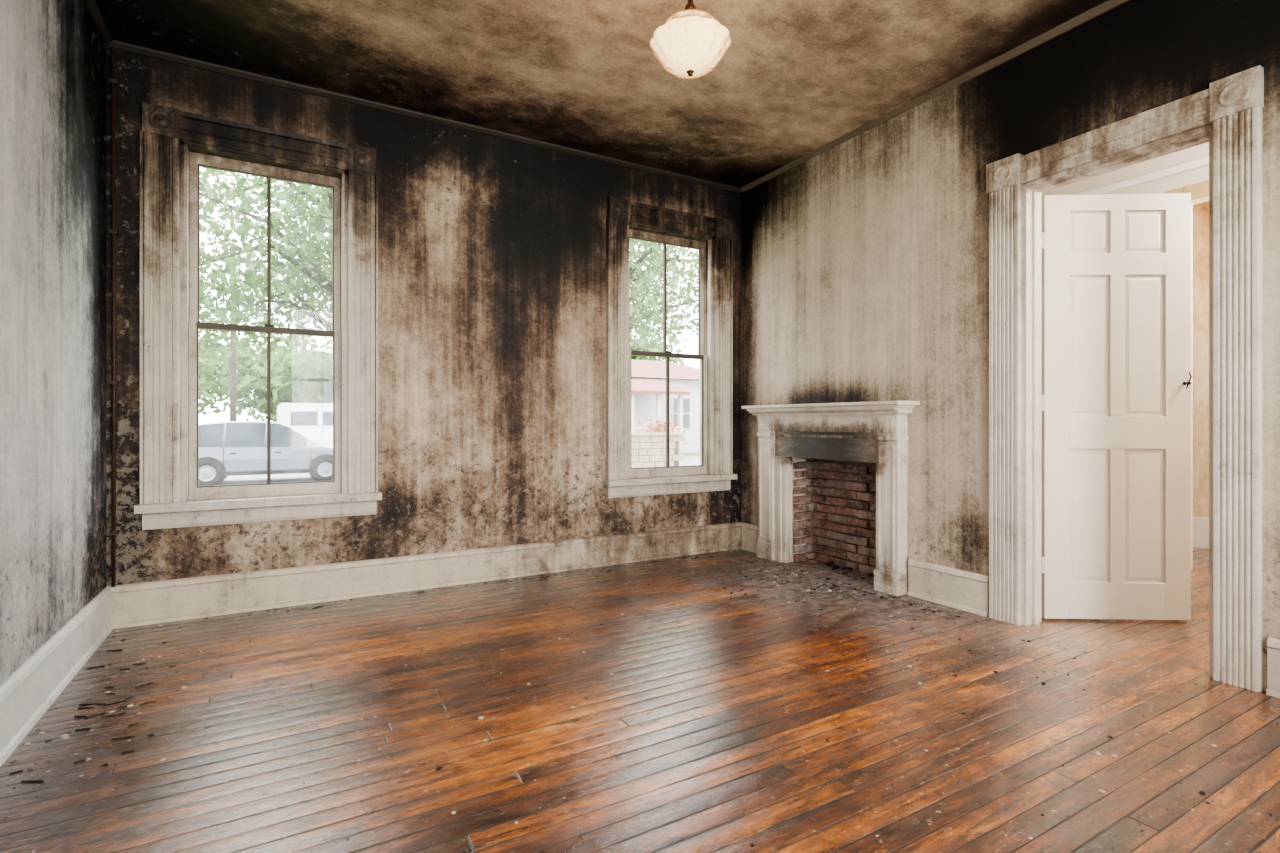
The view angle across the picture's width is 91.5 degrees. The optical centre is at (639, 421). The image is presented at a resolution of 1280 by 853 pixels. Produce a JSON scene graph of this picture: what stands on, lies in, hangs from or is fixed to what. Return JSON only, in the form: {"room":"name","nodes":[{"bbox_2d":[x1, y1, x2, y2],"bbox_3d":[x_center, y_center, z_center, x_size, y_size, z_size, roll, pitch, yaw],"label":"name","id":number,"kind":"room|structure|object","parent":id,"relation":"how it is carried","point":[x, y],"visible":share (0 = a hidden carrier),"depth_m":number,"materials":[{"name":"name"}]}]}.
{"room":"fire-damaged room","nodes":[
{"label":"fire-damaged room","id":0,"kind":"room"},
{"bbox_2d":[0,0,105,684],"bbox_3d":[-1.733,-0.465,1.226,0.160,3.130,4.750,0,0,-30],"label":"wall","id":1,"kind":"structure","parent":0,"point":[53,52],"depth_m":2.52,"materials":[{"name":"paint"}]},
{"bbox_2d":[0,588,112,766],"bbox_3d":[-1.649,0.988,1.274,0.034,0.225,4.678,0,0,-30],"label":"baseboard","id":2,"kind":"structure","parent":1,"relation":"attached to","point":[27,694],"depth_m":2.44,"materials":[{"name":"grey paint"}]},
{"bbox_2d":[84,0,112,43],"bbox_3d":[-1.649,-2.014,1.271,0.032,0.032,4.685,0,0,-30],"label":"crown molding","id":3,"kind":"structure","parent":1,"relation":"attached to","point":[92,5],"depth_m":3.12,"materials":[{"name":"paint"}]},
{"bbox_2d":[109,47,118,586],"bbox_3d":[-2.803,-0.558,3.325,0.034,2.864,0.042,0,0,-30],"label":"conduit","id":4,"kind":"object","parent":1,"relation":"attached to","point":[113,82],"visible":1,"depth_m":3.31,"materials":[{"name":"black metal"}]},
{"bbox_2d":[106,47,740,585],"bbox_3d":[-1.025,-0.465,4.472,4.295,3.130,0.180,0,0,-30],"label":"wall","id":5,"kind":"structure","parent":0,"point":[492,250],"depth_m":4.24,"materials":[{"name":"paint"}]},
{"bbox_2d":[134,102,381,529],"bbox_3d":[-2.243,-0.572,3.772,1.229,2.317,0.345,0,0,-30],"label":"window","id":6,"kind":"structure","parent":5,"relation":"in","point":[171,495],"depth_m":3.60,"materials":[{"name":"white paint"}]},
{"bbox_2d":[106,522,741,628],"bbox_3d":[-0.972,0.988,4.379,4.293,0.225,0.034,0,0,-30],"label":"baseboard","id":7,"kind":"structure","parent":5,"relation":"attached to","point":[154,602],"depth_m":4.01,"materials":[{"name":"beige paint"}]},
{"bbox_2d":[106,40,741,193],"bbox_3d":[-0.973,-2.014,4.380,4.293,0.032,0.032,0,0,-30],"label":"crown molding","id":8,"kind":"structure","parent":5,"relation":"attached to","point":[117,45],"depth_m":4.01,"materials":[{"name":"paint"}]},
{"bbox_2d":[604,196,736,497],"bbox_3d":[0.213,-0.572,5.178,1.229,2.317,0.345,0,0,-30],"label":"window","id":9,"kind":"structure","parent":5,"relation":"in","point":[714,471],"depth_m":5.14,"materials":[{"name":"white paint"}]},
{"bbox_2d":[95,0,1107,187],"bbox_3d":[0.200,-2.090,2.333,4.295,0.120,4.750,0,0,-30],"label":"ceiling","id":10,"kind":"structure","parent":0,"point":[794,77],"depth_m":3.45,"materials":[{"name":"brown paint"}]},
{"bbox_2d":[650,0,730,78],"bbox_3d":[0.196,-1.687,2.429,0.318,0.682,0.318,0,0,-30],"label":"pendant lamp","id":11,"kind":"object","parent":10,"relation":"hanging from","point":[691,42],"visible":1,"depth_m":2.34,"materials":[{"name":"opal white glass"},{"name":"dark bronze"}]},
{"bbox_2d":[0,547,1279,852],"bbox_3d":[1.744,1.160,3.217,8.175,0.120,5.110,0,0,-30],"label":"floor","id":12,"kind":"structure","parent":0,"point":[701,789],"depth_m":2.25,"materials":[{"name":"brown wood"}]},
{"bbox_2d":[1,550,1277,851],"bbox_3d":[0.149,1.095,2.333,4.108,0.010,4.610,0,0,-30],"label":"debris","id":13,"kind":"object","parent":12,"relation":"on","point":[819,576],"visible":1,"depth_m":2.74,"materials":[{"name":"paint"}]},
{"bbox_2d":[741,400,919,595],"bbox_3d":[1.295,0.484,4.522,0.210,1.232,1.500,0,0,-30],"label":"fireplace","id":14,"kind":"object","parent":12,"relation":"on","point":[871,431],"visible":1,"depth_m":4.33,"materials":[{"name":"white paint"}]},
{"bbox_2d":[798,558,873,581],"bbox_3d":[1.491,1.085,4.595,0.237,0.030,0.791,0,0,-30],"label":"rubble","id":15,"kind":"object","parent":12,"relation":"on","point":[849,571],"visible":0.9,"depth_m":4.61,"materials":[{"name":"grey wood"}]},
{"bbox_2d":[741,0,1279,691],"bbox_3d":[2.201,-0.465,3.479,0.321,3.130,4.750,0,0,-30],"label":"wall","id":16,"kind":"structure","parent":0,"point":[865,261],"depth_m":3.84,"materials":[{"name":"paint"}]},
{"bbox_2d":[740,523,758,552],"bbox_3d":[0.959,0.988,5.294,0.034,0.225,0.294,0,0,-30],"label":"baseboard","id":17,"kind":"structure","parent":16,"relation":"attached to","point":[750,533],"depth_m":5.32,"materials":[{"name":"beige paint"}]},
{"bbox_2d":[741,0,1128,191],"bbox_3d":[2.050,-2.014,3.390,0.032,0.032,4.685,0,0,-30],"label":"crown molding","id":18,"kind":"structure","parent":16,"relation":"attached to","point":[1108,5],"depth_m":3.69,"materials":[{"name":"paint"}]},
{"bbox_2d":[907,559,988,616],"bbox_3d":[1.841,0.988,3.754,0.034,0.225,0.515,0,0,-30],"label":"baseboard","id":19,"kind":"structure","parent":16,"relation":"attached to","point":[967,591],"depth_m":3.73,"materials":[{"name":"beige paint"}]},
{"bbox_2d":[1041,193,1191,619],"bbox_3d":[2.627,-0.085,3.462,0.799,2.345,0.114,0,0,2],"label":"door","id":20,"kind":"structure","parent":16,"relation":"in","point":[1116,376],"depth_m":3.44,"materials":[{"name":"white paint"}]},
{"bbox_2d":[986,65,1263,691],"bbox_3d":[2.318,-0.173,3.070,0.216,2.547,1.133,0,0,-30],"label":"door frame","id":21,"kind":"structure","parent":16,"relation":"attached to","point":[1234,104],"depth_m":2.69,"materials":[{"name":"white paint"}]},
{"bbox_2d":[1266,637,1279,697],"bbox_3d":[2.877,0.988,1.945,0.034,0.225,1.344,0,0,-30],"label":"baseboard","id":22,"kind":"structure","parent":16,"relation":"attached to","point":[1273,645],"depth_m":2.51,"materials":[{"name":"beige paint"}]},
{"bbox_2d":[1041,142,1208,569],"bbox_3d":[4.102,-0.465,4.568,0.120,3.130,4.750,0,0,-30],"label":"door frame","id":23,"kind":"structure","parent":0,"point":[1160,186],"depth_m":4.69,"materials":[{"name":"beige paint"}]},
{"bbox_2d":[1074,156,1208,194],"bbox_3d":[4.033,-1.870,4.528,0.040,0.060,4.730,0,0,-30],"label":"rail","id":24,"kind":"object","parent":23,"relation":"attached to","point":[1201,162],"visible":0.2,"depth_m":4.75,"materials":[{"name":"white paint"}]},
{"bbox_2d":[1168,180,1208,199],"bbox_3d":[4.239,-0.315,4.179,0.030,2.830,1.140,0,0,-30],"label":"wall","id":25,"kind":"structure","parent":23,"relation":"attached to","point":[1201,189],"depth_m":4.52,"materials":[{"name":"beige paint"}]},
{"bbox_2d":[1193,201,1208,517],"bbox_3d":[5.139,-0.465,5.162,0.150,3.130,4.750,0,0,-30],"label":"wall","id":26,"kind":"structure","parent":0,"point":[1200,210],"depth_m":5.44,"materials":[{"name":"beige paint"}]},
{"bbox_2d":[1193,516,1208,549],"bbox_3d":[5.063,0.965,5.118,0.025,0.270,4.730,0,0,-30],"label":"baseboard","id":27,"kind":"structure","parent":26,"relation":"attached to","point":[1200,524],"depth_m":5.42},
{"label":"outside","id":28,"kind":"structure","parent":0,"visible":0},
{"bbox_2d":[220,452,698,484],"bbox_3d":[-4.358,1.750,17.671,150.000,0.300,155.000,0,0,-30],"label":"ground","id":29,"kind":"structure","parent":28,"point":[690,459],"depth_m":17.99,"materials":[{"name":"grey concrete"}]},
{"bbox_2d":[206,243,261,420],"bbox_3d":[-18.049,-3.150,27.692,2.200,9.500,0.266,0,0,-30],"label":"utility pole","id":30,"kind":"object","parent":29,"relation":"on","point":[233,369],"visible":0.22,"depth_m":27.60,"materials":[{"name":"brown wood"}]},
{"bbox_2d":[199,338,286,414],"bbox_3d":[-29.797,-3.363,36.455,15.974,9.986,17.369,0,0,-30],"label":"tree","id":31,"kind":"object","parent":29,"relation":"on","point":[207,382],"visible":0.03,"depth_m":36.38,"materials":[{"name":"green plant"}]},
{"bbox_2d":[199,236,308,387],"bbox_3d":[-10.796,-3.050,10.291,9.514,9.355,9.496,0,0,31],"label":"tree","id":32,"kind":"object","parent":29,"relation":"on","point":[221,315],"visible":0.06,"depth_m":10.66,"materials":[{"name":"green plant"}]},
{"bbox_2d":[199,167,332,480],"bbox_3d":[-5.899,-2.794,12.415,7.732,8.840,10.030,0,0,-18],"label":"tree","id":33,"kind":"object","parent":29,"relation":"on","point":[303,265],"visible":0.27,"depth_m":11.04,"materials":[{"name":"green plant"}]},
{"bbox_2d":[199,421,332,485],"bbox_3d":[-10.009,0.815,16.843,4.270,1.690,2.100,0,0,-30],"label":"car","id":34,"kind":"object","parent":29,"relation":"on","point":[227,448],"visible":0.72,"depth_m":15.98,"materials":[{"name":"silver metal"}]},
{"bbox_2d":[200,334,331,421],"bbox_3d":[-25.986,-2.689,45.140,14.694,8.643,15.737,0,0,36],"label":"tree","id":35,"kind":"object","parent":29,"relation":"on","point":[260,394],"visible":0.17,"depth_m":42.41,"materials":[{"name":"green plant"}]},
{"bbox_2d":[243,338,332,406],"bbox_3d":[-17.377,-2.088,40.795,11.771,7.445,13.421,0,0,19],"label":"tree","id":36,"kind":"object","parent":29,"relation":"on","point":[317,380],"visible":0.19,"depth_m":37.60,"materials":[{"name":"green plant"}]},
{"bbox_2d":[277,403,332,443],"bbox_3d":[-13.367,0.400,28.069,5.100,2.400,1.960,0,0,-30],"label":"van","id":37,"kind":"object","parent":29,"relation":"on","point":[313,420],"visible":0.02,"depth_m":26.59,"materials":[{"name":"white paint"}]},
{"bbox_2d":[629,324,684,364],"bbox_3d":[-2.941,-4.005,46.552,13.190,11.269,13.636,0,0,14],"label":"tree","id":38,"kind":"object","parent":29,"relation":"on","point":[637,346],"visible":0.09,"depth_m":44.28,"materials":[{"name":"green plant"}]},
{"bbox_2d":[631,432,685,467],"bbox_3d":[-0.974,0.990,21.061,5.843,1.220,0.480,0,0,-30],"label":"stone wall","id":39,"kind":"structure","parent":29,"relation":"on","point":[647,449],"depth_m":21.69,"materials":[{"name":"stone"}]},
{"bbox_2d":[638,413,684,432],"bbox_3d":[0.769,0.621,24.625,1.932,1.999,1.686,0,0,14],"label":"flowering bush","id":40,"kind":"object","parent":29,"relation":"on","point":[656,428],"visible":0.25,"depth_m":24.54,"materials":[{"name":"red plant"}]},
{"bbox_2d":[629,238,697,349],"bbox_3d":[-0.937,-3.062,13.983,8.677,9.378,7.660,0,0,15],"label":"tree","id":41,"kind":"object","parent":29,"relation":"on","point":[643,310],"visible":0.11,"depth_m":13.14,"materials":[{"name":"green plant"}]},
{"bbox_2d":[631,359,698,453],"bbox_3d":[0.060,-0.950,33.800,10.100,5.100,10.400,0,0,-30],"label":"neighbouring house","id":42,"kind":"structure","parent":29,"relation":"on","point":[648,377],"depth_m":31.85,"materials":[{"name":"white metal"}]}
]}

